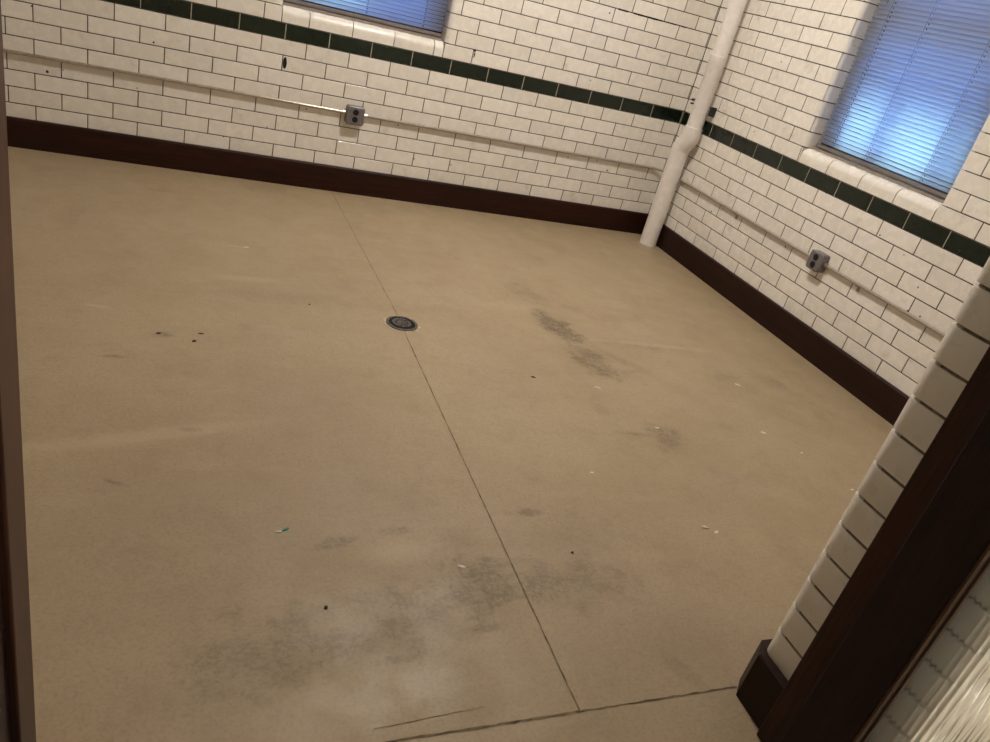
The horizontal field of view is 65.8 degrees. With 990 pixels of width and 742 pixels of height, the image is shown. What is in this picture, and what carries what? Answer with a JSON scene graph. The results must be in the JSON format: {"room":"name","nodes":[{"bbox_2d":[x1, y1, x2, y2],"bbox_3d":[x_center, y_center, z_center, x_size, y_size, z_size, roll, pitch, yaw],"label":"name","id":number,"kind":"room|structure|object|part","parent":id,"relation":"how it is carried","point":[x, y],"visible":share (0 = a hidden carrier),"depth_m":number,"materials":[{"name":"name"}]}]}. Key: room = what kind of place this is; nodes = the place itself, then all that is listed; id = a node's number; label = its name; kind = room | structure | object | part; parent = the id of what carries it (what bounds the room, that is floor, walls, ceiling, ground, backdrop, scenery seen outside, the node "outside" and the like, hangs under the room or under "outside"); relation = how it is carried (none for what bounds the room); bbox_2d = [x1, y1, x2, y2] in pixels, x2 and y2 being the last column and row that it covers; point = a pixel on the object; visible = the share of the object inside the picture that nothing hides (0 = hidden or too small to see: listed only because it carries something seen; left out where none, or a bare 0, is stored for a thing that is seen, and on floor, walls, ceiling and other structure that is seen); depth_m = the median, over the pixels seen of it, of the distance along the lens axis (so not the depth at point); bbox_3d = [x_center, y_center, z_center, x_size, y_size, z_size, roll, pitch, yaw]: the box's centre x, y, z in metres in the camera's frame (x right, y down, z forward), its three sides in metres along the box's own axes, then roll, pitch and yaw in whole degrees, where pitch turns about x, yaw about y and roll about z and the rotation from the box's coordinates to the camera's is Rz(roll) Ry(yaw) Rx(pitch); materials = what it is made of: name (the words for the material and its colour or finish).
{"room":"empty utility room","nodes":[
{"label":"empty utility room","id":0,"kind":"room"},
{"bbox_2d":[1,0,722,213],"bbox_3d":[-0.812,-2.481,3.873,5.410,3.170,0.361,3,29,-23],"label":"wall","id":1,"kind":"structure","parent":0,"point":[610,79],"depth_m":4.32,"materials":[{"name":"white tile"}]},
{"bbox_2d":[3,48,342,112],"bbox_3d":[-2.024,-1.505,3.759,2.586,0.016,0.016,3,29,-23],"label":"conduit","id":2,"kind":"object","parent":1,"relation":"attached to","point":[4,50],"visible":1,"depth_m":3.90,"materials":[{"name":"metal"}]},
{"bbox_2d":[6,116,648,233],"bbox_3d":[-1.125,-1.127,4.364,4.750,0.146,0.019,3,29,-23],"label":"baseboard","id":3,"kind":"structure","parent":1,"relation":"attached to","point":[24,133],"depth_m":4.36,"materials":[{"name":"red wood"}]},
{"bbox_2d":[342,104,366,125],"bbox_3d":[-0.786,-1.433,4.288,0.138,0.101,0.048,3,29,-23],"label":"outlet box","id":4,"kind":"object","parent":1,"relation":"attached to","point":[354,115],"visible":1,"depth_m":4.27,"materials":[{"name":"grey metal"}]},
{"bbox_2d":[277,0,446,41],"bbox_3d":[-0.572,-2.479,3.916,0.920,1.358,0.168,3,29,-23],"label":"window","id":5,"kind":"structure","parent":1,"relation":"in","point":[286,3],"depth_m":4.19,"materials":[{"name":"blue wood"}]},
{"bbox_2d":[283,0,447,36],"bbox_3d":[-0.546,-2.467,3.855,0.872,1.306,0.042,3,29,-23],"label":"window blind","id":6,"kind":"object","parent":5,"relation":"attached to","point":[324,2],"visible":1,"depth_m":4.18,"materials":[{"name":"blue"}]},
{"bbox_3d":[-0.651,-2.243,4.070,0.790,0.654,0.030,3,29,-23],"label":"sash","id":7,"kind":"part","parent":5,"relation":"part of","materials":[{"name":"brown wood"}]},
{"bbox_3d":[-0.648,-2.248,4.065,0.710,0.569,0.004,3,29,-23],"label":"glass pane","id":8,"kind":"part","parent":5,"relation":"part of","materials":[{"name":"white"}]},
{"bbox_2d":[367,115,809,256],"bbox_3d":[0.445,-0.999,4.120,2.052,0.044,1.537,3,29,-23],"label":"conduit","id":9,"kind":"object","parent":1,"relation":"attached to","point":[736,213],"visible":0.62,"depth_m":4.58,"materials":[{"name":"metal"}]},
{"bbox_2d":[8,146,893,741],"bbox_3d":[0.130,0.962,1.302,5.410,0.121,8.560,3,29,-23],"label":"floor","id":10,"kind":"structure","parent":0,"point":[162,471],"depth_m":2.28,"materials":[{"name":"beige concrete"}]},
{"bbox_2d":[383,315,420,332],"bbox_3d":[-0.380,-0.194,3.120,0.154,0.004,0.154,3,29,-23],"label":"floor drain","id":11,"kind":"object","parent":10,"relation":"on","point":[403,324],"visible":1,"depth_m":3.12,"materials":[{"name":"metal"}]},
{"bbox_2d":[664,0,989,396],"bbox_3d":[2.880,-0.206,1.448,0.361,3.170,8.200,3,29,-23],"label":"wall","id":12,"kind":"structure","parent":0,"point":[788,64],"depth_m":3.93,"materials":[{"name":"white tile"}]},
{"bbox_2d":[639,0,747,246],"bbox_3d":[1.400,-2.139,4.443,0.117,3.020,0.184,-5,33,-35],"label":"drain pipe","id":13,"kind":"object","parent":12,"relation":"attached to","point":[681,147],"visible":1,"depth_m":4.71,"materials":[{"name":"white metal"}]},
{"bbox_2d":[646,217,909,425],"bbox_3d":[1.610,-0.128,3.891,0.019,0.146,3.508,3,29,-23],"label":"baseboard","id":14,"kind":"structure","parent":12,"relation":"attached to","point":[863,383],"depth_m":4.00,"materials":[{"name":"brown tile"}]},
{"bbox_2d":[806,249,829,272],"bbox_3d":[1.628,-0.554,3.863,0.048,0.095,0.132,3,29,-23],"label":"outlet box","id":15,"kind":"object","parent":12,"relation":"attached to","point":[817,261],"visible":1,"depth_m":3.84,"materials":[{"name":"grey metal"}]},
{"bbox_2d":[826,265,944,336],"bbox_3d":[1.961,-0.033,3.064,0.024,0.044,1.887,3,29,-23],"label":"conduit","id":16,"kind":"object","parent":12,"relation":"attached to","point":[858,285],"visible":0.83,"depth_m":3.49,"materials":[{"name":"metal"}]},
{"bbox_2d":[812,0,989,202],"bbox_3d":[2.044,-1.500,3.416,0.168,1.358,0.942,3,29,-23],"label":"window","id":17,"kind":"structure","parent":12,"relation":"in","point":[874,172],"depth_m":3.64,"materials":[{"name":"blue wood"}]},
{"bbox_3d":[2.068,-1.498,3.426,0.115,1.358,0.942,3,29,-23],"label":"frame","id":18,"kind":"part","parent":17,"relation":"part of","materials":[{"name":"brown wood"}]},
{"bbox_3d":[2.001,-1.247,3.558,0.030,0.654,0.812,3,29,-23],"label":"sash","id":19,"kind":"part","parent":17,"relation":"part of","materials":[{"name":"brown wood"}]},
{"bbox_2d":[816,0,989,198],"bbox_3d":[1.992,-1.522,3.381,0.042,1.306,0.894,3,29,-23],"label":"window blind","id":20,"kind":"object","parent":17,"relation":"attached to","point":[957,22],"visible":0.94,"depth_m":3.50,"materials":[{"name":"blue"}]},
{"bbox_3d":[1.873,-1.690,3.653,0.001,1.283,0.001,3,29,-23],"label":"ladder cord","id":21,"kind":"part","parent":20,"relation":"part of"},
{"bbox_3d":[1.843,-0.966,3.672,0.020,0.016,0.890,3,29,-23],"label":"rail","id":22,"kind":"part","parent":20,"relation":"part of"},
{"bbox_3d":[1.951,-1.569,3.461,0.001,1.283,0.001,3,29,-23],"label":"ladder cord","id":23,"kind":"part","parent":20,"relation":"part of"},
{"bbox_3d":[2.064,-1.391,3.179,0.001,1.283,0.001,3,29,-23],"label":"ladder cord","id":24,"kind":"part","parent":20,"relation":"part of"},
{"bbox_3d":[2.002,-1.253,3.554,0.004,0.569,0.732,3,29,-23],"label":"glass pane","id":25,"kind":"part","parent":17,"relation":"part of","materials":[{"name":"white"}]},
{"bbox_2d":[767,256,989,680],"bbox_3d":[0.418,-0.512,0.732,4.750,3.170,0.358,3,29,-23],"label":"wall","id":26,"kind":"structure","parent":0,"point":[966,341],"depth_m":1.47,"materials":[{"name":"white tile"}]},
{"bbox_2d":[0,588,10,741],"bbox_3d":[-0.320,0.011,0.320,0.042,2.163,0.696,3,29,-23],"label":"door","id":27,"kind":"structure","parent":26,"relation":"in","point":[5,732],"depth_m":0.84,"materials":[{"name":"black wood"}]},
{"bbox_2d":[0,0,35,741],"bbox_3d":[-0.427,-0.170,0.608,0.045,2.190,0.148,3,29,-23],"label":"door frame","id":28,"kind":"structure","parent":26,"relation":"attached to","point":[14,581],"depth_m":0.78,"materials":[{"name":"red wood"}]},
{"bbox_2d":[736,639,787,728],"bbox_3d":[1.394,0.763,2.068,1.742,0.139,0.174,3,29,-23],"label":"baseboard","id":29,"kind":"structure","parent":26,"relation":"attached to","point":[762,682],"depth_m":1.73,"materials":[{"name":"brown tile"}]},
{"bbox_2d":[757,346,989,741],"bbox_3d":[0.880,-0.101,1.168,0.041,2.190,0.134,3,29,-23],"label":"door frame","id":30,"kind":"structure","parent":26,"relation":"attached to","point":[972,404],"depth_m":1.42,"materials":[{"name":"red wood"}]},
{"bbox_2d":[780,407,989,741],"bbox_3d":[0.956,0.075,0.873,0.042,2.163,0.696,3,29,-23],"label":"door","id":31,"kind":"structure","parent":26,"relation":"in","point":[913,665],"depth_m":1.30,"materials":[{"name":"black wood"}]},
{"bbox_3d":[0.966,0.044,0.853,0.006,1.858,0.458,3,29,-23],"label":"glass pane","id":32,"kind":"part","parent":31,"relation":"part of","materials":[{"name":"white"}]}
]}

